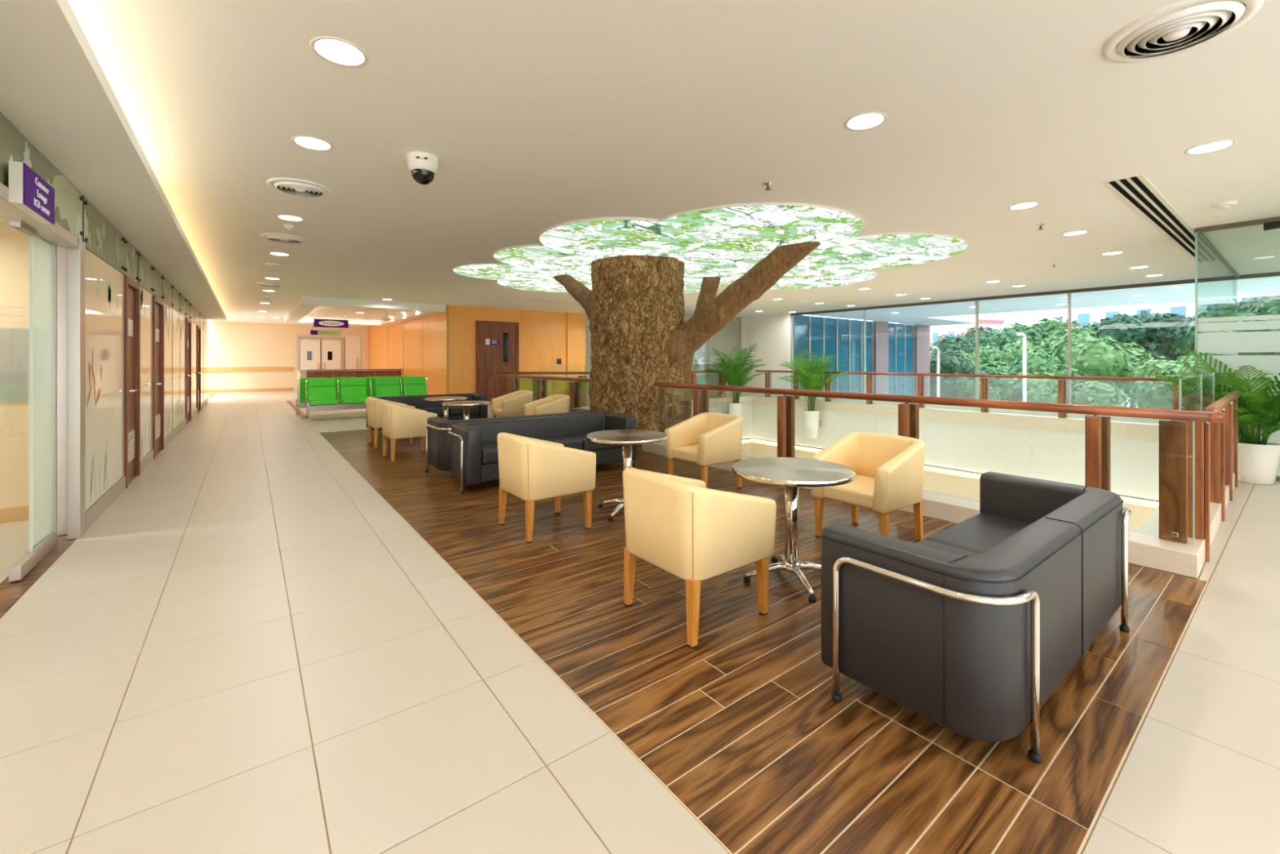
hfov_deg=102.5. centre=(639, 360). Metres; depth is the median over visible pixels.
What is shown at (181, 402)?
print
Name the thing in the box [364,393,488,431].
sofa
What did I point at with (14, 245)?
wall
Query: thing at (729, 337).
wall
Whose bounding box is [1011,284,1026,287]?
recessed light
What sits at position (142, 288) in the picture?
print
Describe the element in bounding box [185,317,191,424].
door
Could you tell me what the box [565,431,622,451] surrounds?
seat cushion
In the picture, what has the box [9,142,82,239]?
print
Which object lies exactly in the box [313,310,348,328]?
hanging sign
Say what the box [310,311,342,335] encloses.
sign
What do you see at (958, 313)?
sky
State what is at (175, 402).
print
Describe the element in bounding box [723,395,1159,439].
trim
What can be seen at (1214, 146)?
diffuser
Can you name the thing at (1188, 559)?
trim
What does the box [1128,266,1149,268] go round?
recessed light
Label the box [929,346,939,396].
lamp post
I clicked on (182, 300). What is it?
print
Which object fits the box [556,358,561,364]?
wall switch
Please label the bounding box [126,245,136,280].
print
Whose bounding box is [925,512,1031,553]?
seat cushion
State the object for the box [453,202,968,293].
ceiling light panel
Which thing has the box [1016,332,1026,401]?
lamp post
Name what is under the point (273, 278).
recessed light
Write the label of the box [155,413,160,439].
vent
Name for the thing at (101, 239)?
print
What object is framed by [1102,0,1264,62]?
ceiling vent
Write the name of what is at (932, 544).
seat cushion
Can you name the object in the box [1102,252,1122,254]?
diffuser
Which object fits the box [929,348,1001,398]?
street tree
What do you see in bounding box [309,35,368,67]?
recessed light
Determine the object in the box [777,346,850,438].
potted palm
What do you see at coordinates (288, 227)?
smoke detector
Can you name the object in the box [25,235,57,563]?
window
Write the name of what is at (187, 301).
print
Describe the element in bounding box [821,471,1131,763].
sofa
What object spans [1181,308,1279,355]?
street tree
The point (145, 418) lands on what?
print
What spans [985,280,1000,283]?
recessed light
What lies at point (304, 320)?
strip light
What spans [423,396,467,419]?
pedestal table
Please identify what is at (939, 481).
trim
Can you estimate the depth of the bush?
21.21 m
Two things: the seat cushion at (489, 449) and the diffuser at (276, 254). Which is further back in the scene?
the diffuser at (276, 254)
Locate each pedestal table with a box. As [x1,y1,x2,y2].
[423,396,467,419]
[441,400,490,419]
[586,429,668,520]
[732,457,855,602]
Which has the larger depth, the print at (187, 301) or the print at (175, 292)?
the print at (187, 301)
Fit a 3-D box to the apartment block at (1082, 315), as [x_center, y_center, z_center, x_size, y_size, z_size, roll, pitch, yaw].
[67.508,-1.300,65.513,11.100,14.500,16.500,0,0,-20]
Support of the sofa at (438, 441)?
on the floor
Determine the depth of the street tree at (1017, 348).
34.06 m
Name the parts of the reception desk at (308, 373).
panel, panel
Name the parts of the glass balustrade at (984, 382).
post, post, post, post, post, post, post, post, post, post, handrail, post, post, post, post, post, post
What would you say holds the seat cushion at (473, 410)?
on the sofa at (455, 413)
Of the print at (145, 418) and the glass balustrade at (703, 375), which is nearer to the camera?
the print at (145, 418)
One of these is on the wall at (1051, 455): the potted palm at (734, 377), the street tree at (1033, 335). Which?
the potted palm at (734, 377)
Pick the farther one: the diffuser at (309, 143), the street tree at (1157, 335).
the street tree at (1157, 335)
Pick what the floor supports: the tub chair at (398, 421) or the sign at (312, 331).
the tub chair at (398, 421)
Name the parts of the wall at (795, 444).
wall panel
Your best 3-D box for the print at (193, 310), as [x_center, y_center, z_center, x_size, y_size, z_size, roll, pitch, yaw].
[-10.652,-1.097,12.261,0.001,0.385,1.600,0,0,-37]
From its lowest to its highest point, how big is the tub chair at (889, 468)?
0.766 m
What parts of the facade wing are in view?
pane, pane, pane, pane, pane, pane, pane, pane, pane, pane, pane, pane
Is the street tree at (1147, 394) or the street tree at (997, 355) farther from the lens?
the street tree at (997, 355)
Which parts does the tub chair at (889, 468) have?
leg, seat, leg, leg, leg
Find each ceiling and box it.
[67,0,1279,326]
[284,296,445,325]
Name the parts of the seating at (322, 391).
seat frame, backrest, seat, seat frame, backrest, seat, seat frame, backrest, seat frame, backrest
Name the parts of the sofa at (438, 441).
tube frame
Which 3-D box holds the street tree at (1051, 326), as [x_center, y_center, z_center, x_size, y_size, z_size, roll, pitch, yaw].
[45.071,0.486,56.091,7.770,10.939,10.529,0,0,-37]
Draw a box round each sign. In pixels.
[8,160,54,224]
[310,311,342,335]
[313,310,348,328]
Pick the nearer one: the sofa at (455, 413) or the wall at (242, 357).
the sofa at (455, 413)
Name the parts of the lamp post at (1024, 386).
lamp arm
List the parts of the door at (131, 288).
handle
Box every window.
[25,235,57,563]
[791,271,1279,423]
[1194,229,1239,355]
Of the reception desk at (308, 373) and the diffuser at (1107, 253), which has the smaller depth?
the diffuser at (1107, 253)
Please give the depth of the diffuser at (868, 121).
3.43 m
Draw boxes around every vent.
[128,429,134,463]
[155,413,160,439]
[187,395,189,411]
[250,296,274,299]
[254,282,284,286]
[260,233,307,243]
[266,177,332,197]
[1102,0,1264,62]
[1102,173,1213,261]
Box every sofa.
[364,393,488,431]
[425,407,597,472]
[448,412,635,493]
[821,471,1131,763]
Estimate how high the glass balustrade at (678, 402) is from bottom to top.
0.874 m
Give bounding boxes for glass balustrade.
[496,364,725,397]
[496,373,1223,543]
[755,369,1178,421]
[1178,371,1240,562]
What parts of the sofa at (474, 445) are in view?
tube frame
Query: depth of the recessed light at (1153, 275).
9.69 m
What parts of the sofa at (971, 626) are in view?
tube frame, tube frame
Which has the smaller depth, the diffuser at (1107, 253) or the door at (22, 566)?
the door at (22, 566)
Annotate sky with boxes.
[806,275,1279,325]
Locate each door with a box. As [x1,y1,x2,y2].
[8,221,36,582]
[124,275,140,488]
[152,295,164,459]
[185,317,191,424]
[196,325,200,413]
[297,336,343,369]
[345,335,360,368]
[475,320,519,404]
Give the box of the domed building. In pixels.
[984,312,1044,334]
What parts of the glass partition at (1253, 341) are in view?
frame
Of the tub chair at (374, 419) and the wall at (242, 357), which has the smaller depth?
the tub chair at (374, 419)
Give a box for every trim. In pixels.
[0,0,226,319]
[0,182,77,247]
[57,239,84,539]
[501,416,1235,577]
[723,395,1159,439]
[741,438,1159,529]
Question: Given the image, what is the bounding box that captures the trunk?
[552,241,821,451]
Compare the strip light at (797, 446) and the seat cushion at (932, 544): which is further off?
the strip light at (797, 446)
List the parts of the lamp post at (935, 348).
lamp arm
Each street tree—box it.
[929,333,1022,357]
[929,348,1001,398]
[946,324,1001,346]
[953,342,1022,369]
[968,352,1091,395]
[982,324,1075,350]
[996,315,1099,336]
[1003,327,1120,359]
[1048,329,1151,399]
[1093,310,1213,362]
[1122,353,1213,409]
[1129,309,1166,405]
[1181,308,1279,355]
[1213,295,1277,313]
[1246,295,1279,320]
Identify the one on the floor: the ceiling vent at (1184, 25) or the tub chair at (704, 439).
the tub chair at (704, 439)
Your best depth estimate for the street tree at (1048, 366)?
26.07 m
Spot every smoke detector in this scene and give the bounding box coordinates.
[264,262,280,267]
[283,224,294,231]
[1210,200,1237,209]
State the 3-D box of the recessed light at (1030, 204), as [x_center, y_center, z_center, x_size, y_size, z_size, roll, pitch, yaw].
[3.975,-1.597,5.324,0.268,0.006,0.268,0,0,-37]
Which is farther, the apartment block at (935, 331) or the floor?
the apartment block at (935, 331)
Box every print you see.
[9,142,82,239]
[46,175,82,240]
[84,208,122,267]
[86,349,102,407]
[89,256,118,309]
[89,440,108,502]
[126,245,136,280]
[138,257,152,288]
[140,286,145,328]
[140,413,151,457]
[155,267,161,299]
[163,279,172,306]
[164,305,170,338]
[165,401,169,432]
[173,288,178,309]
[173,315,178,338]
[173,400,178,424]
[180,297,185,311]
[180,316,185,339]
[181,401,182,420]
[186,299,189,316]
[191,308,196,323]
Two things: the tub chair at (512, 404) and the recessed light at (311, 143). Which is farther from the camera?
the tub chair at (512, 404)
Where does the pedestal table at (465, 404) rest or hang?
on the floor
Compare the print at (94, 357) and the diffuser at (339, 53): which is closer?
the diffuser at (339, 53)
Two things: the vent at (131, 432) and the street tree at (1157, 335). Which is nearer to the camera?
the vent at (131, 432)
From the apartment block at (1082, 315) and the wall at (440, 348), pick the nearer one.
the wall at (440, 348)
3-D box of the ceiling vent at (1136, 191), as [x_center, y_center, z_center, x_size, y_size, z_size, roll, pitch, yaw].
[6.694,-1.595,6.393,6.200,0.010,0.260,0,0,-37]
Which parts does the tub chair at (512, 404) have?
seat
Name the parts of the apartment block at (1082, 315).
pane, pane, pane, pane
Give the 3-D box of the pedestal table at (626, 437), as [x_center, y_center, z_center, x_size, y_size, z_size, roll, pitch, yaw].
[-0.113,1.008,4.581,0.727,0.685,0.727,0,0,-3]
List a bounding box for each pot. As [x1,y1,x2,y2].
[728,402,742,417]
[803,409,819,438]
[1237,439,1279,484]
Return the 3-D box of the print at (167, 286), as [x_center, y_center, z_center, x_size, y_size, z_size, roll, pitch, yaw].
[-7.641,-1.095,8.315,0.001,0.389,1.172,0,0,-37]
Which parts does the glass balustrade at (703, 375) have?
handrail, post, glass pane, post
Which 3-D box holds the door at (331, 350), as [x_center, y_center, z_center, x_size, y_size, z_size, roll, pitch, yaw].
[-14.542,0.150,23.420,1.800,2.400,0.120,0,0,-37]
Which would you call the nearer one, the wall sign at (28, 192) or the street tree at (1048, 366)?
the wall sign at (28, 192)
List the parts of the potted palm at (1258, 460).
stem, stem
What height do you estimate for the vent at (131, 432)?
0.340 m
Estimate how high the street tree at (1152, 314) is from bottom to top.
10.093 m
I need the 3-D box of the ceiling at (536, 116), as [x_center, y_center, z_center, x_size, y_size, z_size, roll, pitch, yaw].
[-1.361,-1.750,13.114,16.150,0.300,32.500,0,0,-37]
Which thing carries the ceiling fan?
hanging from the ceiling at (536, 116)
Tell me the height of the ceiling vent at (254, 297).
0.036 m
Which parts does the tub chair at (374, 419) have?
leg, leg, leg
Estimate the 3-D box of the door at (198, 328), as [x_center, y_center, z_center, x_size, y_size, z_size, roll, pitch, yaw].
[-11.573,0.233,13.433,0.161,2.235,1.000,0,0,-37]
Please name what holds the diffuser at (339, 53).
attached to the recessed light at (340, 53)
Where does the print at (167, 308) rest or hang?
attached to the wall at (109, 256)
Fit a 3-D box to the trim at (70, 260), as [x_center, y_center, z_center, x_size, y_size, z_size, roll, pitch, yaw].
[-4.403,0.217,3.948,0.190,2.265,0.280,0,0,-37]
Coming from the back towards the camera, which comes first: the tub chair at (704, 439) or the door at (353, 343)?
the door at (353, 343)
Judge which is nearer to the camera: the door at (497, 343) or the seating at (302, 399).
the seating at (302, 399)
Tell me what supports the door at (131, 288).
in the wall at (109, 256)
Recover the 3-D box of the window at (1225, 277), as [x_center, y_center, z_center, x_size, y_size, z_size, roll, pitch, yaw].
[9.033,-0.125,7.976,5.640,2.950,0.040,0,0,-37]
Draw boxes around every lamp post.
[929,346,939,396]
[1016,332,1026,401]
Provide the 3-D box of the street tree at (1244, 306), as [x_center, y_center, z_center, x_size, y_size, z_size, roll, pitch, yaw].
[53.545,-0.058,43.467,8.687,12.026,10.510,0,0,-32]
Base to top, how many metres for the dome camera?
0.210 m
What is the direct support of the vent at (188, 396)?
attached to the door at (188, 322)
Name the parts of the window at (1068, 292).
frame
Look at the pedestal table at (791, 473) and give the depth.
3.13 m
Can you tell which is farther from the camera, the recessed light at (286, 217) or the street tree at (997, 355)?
the street tree at (997, 355)
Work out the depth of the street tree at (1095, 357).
27.13 m
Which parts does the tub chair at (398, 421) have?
leg, leg, leg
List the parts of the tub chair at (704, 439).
leg, seat, leg, leg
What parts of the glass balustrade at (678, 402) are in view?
post, glass pane, post, glass pane, post, glass pane, glass pane, post, glass pane, post, glass pane, post, handrail, post, post, glass pane, post, post, glass pane, post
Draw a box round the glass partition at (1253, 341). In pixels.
[1195,216,1279,481]
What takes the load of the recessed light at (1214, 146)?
in the ceiling at (536, 116)
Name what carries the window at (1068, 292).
in the wall at (771, 333)
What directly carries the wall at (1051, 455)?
attached to the floor
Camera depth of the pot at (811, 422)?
14.78 m
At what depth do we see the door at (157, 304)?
7.53 m
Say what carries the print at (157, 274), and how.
attached to the wall at (109, 256)
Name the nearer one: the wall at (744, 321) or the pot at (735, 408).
the pot at (735, 408)
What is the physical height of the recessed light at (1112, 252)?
0.006 m
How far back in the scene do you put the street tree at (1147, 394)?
22.61 m
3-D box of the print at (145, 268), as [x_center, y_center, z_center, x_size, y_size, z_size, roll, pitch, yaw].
[-6.278,-1.085,6.529,0.001,0.360,1.103,0,0,-37]
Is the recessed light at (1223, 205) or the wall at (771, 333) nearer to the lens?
the recessed light at (1223, 205)
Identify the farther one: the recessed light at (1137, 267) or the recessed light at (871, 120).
the recessed light at (1137, 267)
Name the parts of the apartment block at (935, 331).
pane, pane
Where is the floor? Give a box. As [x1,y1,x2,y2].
[0,390,1279,853]
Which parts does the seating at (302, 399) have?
seat frame, seat, backrest, backrest, backrest, backrest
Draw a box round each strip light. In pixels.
[299,319,379,324]
[742,439,1159,505]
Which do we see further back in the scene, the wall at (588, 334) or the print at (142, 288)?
the wall at (588, 334)
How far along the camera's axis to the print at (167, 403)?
8.28 m
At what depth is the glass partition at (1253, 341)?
5.96 m
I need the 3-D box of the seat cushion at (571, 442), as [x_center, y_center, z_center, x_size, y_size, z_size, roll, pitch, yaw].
[-1.034,0.995,5.970,0.592,0.150,0.485,0,0,-37]
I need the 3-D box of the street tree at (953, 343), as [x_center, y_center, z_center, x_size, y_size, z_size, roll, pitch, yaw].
[25.651,1.921,39.350,8.337,8.073,5.908,0,0,12]
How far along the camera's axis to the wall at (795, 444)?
13.38 m
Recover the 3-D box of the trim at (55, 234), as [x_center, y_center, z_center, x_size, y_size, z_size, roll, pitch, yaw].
[-1.048,-0.877,-0.423,0.160,0.075,10.600,0,0,-37]
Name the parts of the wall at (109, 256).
glass panel, glass panel, glass panel, glass panel, kick plate, glass panel, glass panel, glass panel, glass panel, kick plate, glass panel, glass panel, glass panel, glass panel, kick plate, glass panel, glass panel, glass panel, kick plate, glass panel, glass panel, kick plate, glass panel, glass panel, glass panel, glass panel, glass panel, kick plate, glass panel, glass panel, glass panel, glass panel, glass panel, glass panel, glass panel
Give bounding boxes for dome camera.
[406,151,439,185]
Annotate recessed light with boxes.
[263,277,279,279]
[268,252,290,256]
[275,214,304,221]
[290,135,333,151]
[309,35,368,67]
[844,111,887,130]
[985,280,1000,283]
[1007,201,1039,209]
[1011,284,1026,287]
[1061,230,1088,235]
[1100,251,1124,255]
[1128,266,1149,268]
[1144,274,1164,276]
[1183,139,1236,155]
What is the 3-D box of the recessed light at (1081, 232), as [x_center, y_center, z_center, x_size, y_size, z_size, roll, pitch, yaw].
[5.478,-1.597,6.470,0.268,0.006,0.268,0,0,-37]
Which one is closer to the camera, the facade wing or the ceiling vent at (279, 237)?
the ceiling vent at (279, 237)
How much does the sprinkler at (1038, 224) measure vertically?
0.058 m
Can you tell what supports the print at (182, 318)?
attached to the wall at (109, 256)
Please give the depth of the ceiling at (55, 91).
2.91 m
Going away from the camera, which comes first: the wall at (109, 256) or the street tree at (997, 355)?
the wall at (109, 256)
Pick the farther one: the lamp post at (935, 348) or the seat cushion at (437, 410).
the lamp post at (935, 348)
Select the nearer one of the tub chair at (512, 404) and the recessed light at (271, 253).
the recessed light at (271, 253)
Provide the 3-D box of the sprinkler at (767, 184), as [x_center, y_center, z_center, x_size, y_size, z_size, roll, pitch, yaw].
[1.159,-1.571,4.646,0.080,0.058,0.080,0,0,-37]
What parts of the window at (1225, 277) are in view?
glass pane, frame, glass pane, glass pane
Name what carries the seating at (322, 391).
on the floor
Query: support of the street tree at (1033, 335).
on the ground
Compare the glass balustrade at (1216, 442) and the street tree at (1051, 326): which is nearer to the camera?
the glass balustrade at (1216, 442)
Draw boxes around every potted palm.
[711,342,767,417]
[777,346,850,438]
[1136,340,1279,484]
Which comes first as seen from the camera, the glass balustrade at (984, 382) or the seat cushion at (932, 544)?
the seat cushion at (932, 544)
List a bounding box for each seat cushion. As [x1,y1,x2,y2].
[414,406,448,416]
[448,405,479,415]
[481,441,498,464]
[533,435,582,449]
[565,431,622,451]
[914,539,979,557]
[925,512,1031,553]
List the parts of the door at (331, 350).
vision panel, vision panel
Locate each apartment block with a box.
[899,319,1005,356]
[1071,297,1244,407]
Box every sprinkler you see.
[764,182,772,191]
[1035,223,1044,230]
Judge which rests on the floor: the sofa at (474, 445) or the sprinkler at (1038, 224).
the sofa at (474, 445)
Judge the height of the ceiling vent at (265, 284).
0.036 m
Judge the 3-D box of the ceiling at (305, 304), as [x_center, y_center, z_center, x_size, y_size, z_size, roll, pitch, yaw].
[-9.430,-1.505,17.019,3.500,0.190,7.900,0,0,-37]
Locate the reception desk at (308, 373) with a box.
[297,368,402,397]
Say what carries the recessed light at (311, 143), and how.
in the ceiling at (536, 116)
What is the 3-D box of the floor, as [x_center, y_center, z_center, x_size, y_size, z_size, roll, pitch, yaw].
[-2.732,1.498,12.067,19.500,0.304,32.500,0,0,-37]
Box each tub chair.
[366,396,414,448]
[381,402,437,462]
[491,390,533,417]
[497,432,595,542]
[524,394,570,415]
[622,467,776,648]
[664,412,742,488]
[809,431,924,541]
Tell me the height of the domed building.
13.400 m
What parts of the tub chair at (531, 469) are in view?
leg, leg, leg, leg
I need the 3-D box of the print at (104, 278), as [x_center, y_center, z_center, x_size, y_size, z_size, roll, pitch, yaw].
[-4.857,-0.670,4.668,0.001,0.379,1.192,0,0,-37]
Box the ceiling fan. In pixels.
[364,311,407,321]
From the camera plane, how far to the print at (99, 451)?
4.47 m
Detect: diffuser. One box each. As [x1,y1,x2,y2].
[271,253,288,255]
[294,137,329,150]
[315,40,364,65]
[848,114,883,128]
[1010,203,1036,208]
[1063,231,1086,235]
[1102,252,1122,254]
[1188,141,1231,153]
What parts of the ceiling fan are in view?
motor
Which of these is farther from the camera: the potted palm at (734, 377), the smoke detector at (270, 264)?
the potted palm at (734, 377)
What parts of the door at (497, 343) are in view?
notice plate, name plate, vision panel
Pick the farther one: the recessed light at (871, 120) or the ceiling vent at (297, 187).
the ceiling vent at (297, 187)
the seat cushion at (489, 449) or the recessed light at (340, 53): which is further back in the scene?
the seat cushion at (489, 449)
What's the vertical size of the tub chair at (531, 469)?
0.766 m
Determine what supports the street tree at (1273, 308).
on the ground
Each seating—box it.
[295,376,404,417]
[306,376,427,421]
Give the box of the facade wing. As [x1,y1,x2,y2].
[742,315,929,439]
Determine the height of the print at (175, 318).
0.541 m
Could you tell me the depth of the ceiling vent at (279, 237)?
6.65 m
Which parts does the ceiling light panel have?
panel, panel, panel, panel, panel, panel, panel, panel, panel, panel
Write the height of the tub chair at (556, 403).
0.766 m
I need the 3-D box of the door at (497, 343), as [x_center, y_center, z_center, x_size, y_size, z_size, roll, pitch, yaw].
[-4.385,0.080,15.857,1.350,2.540,0.090,0,0,-37]
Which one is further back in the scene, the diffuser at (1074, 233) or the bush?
the bush
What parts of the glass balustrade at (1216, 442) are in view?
glass pane, post, post, glass pane, post, glass pane, post, handrail, post, post, post, post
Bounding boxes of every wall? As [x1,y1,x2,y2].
[0,112,208,531]
[0,221,29,523]
[207,319,368,393]
[368,305,585,399]
[585,324,591,378]
[686,312,742,396]
[691,316,749,395]
[724,404,1159,500]
[749,313,791,442]
[795,444,1159,501]
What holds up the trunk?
on the floor
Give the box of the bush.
[956,368,1130,407]
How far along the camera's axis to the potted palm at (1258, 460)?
5.55 m
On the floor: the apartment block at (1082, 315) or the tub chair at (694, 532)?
the tub chair at (694, 532)
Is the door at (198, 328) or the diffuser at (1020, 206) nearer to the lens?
the diffuser at (1020, 206)
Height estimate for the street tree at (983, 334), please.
9.564 m

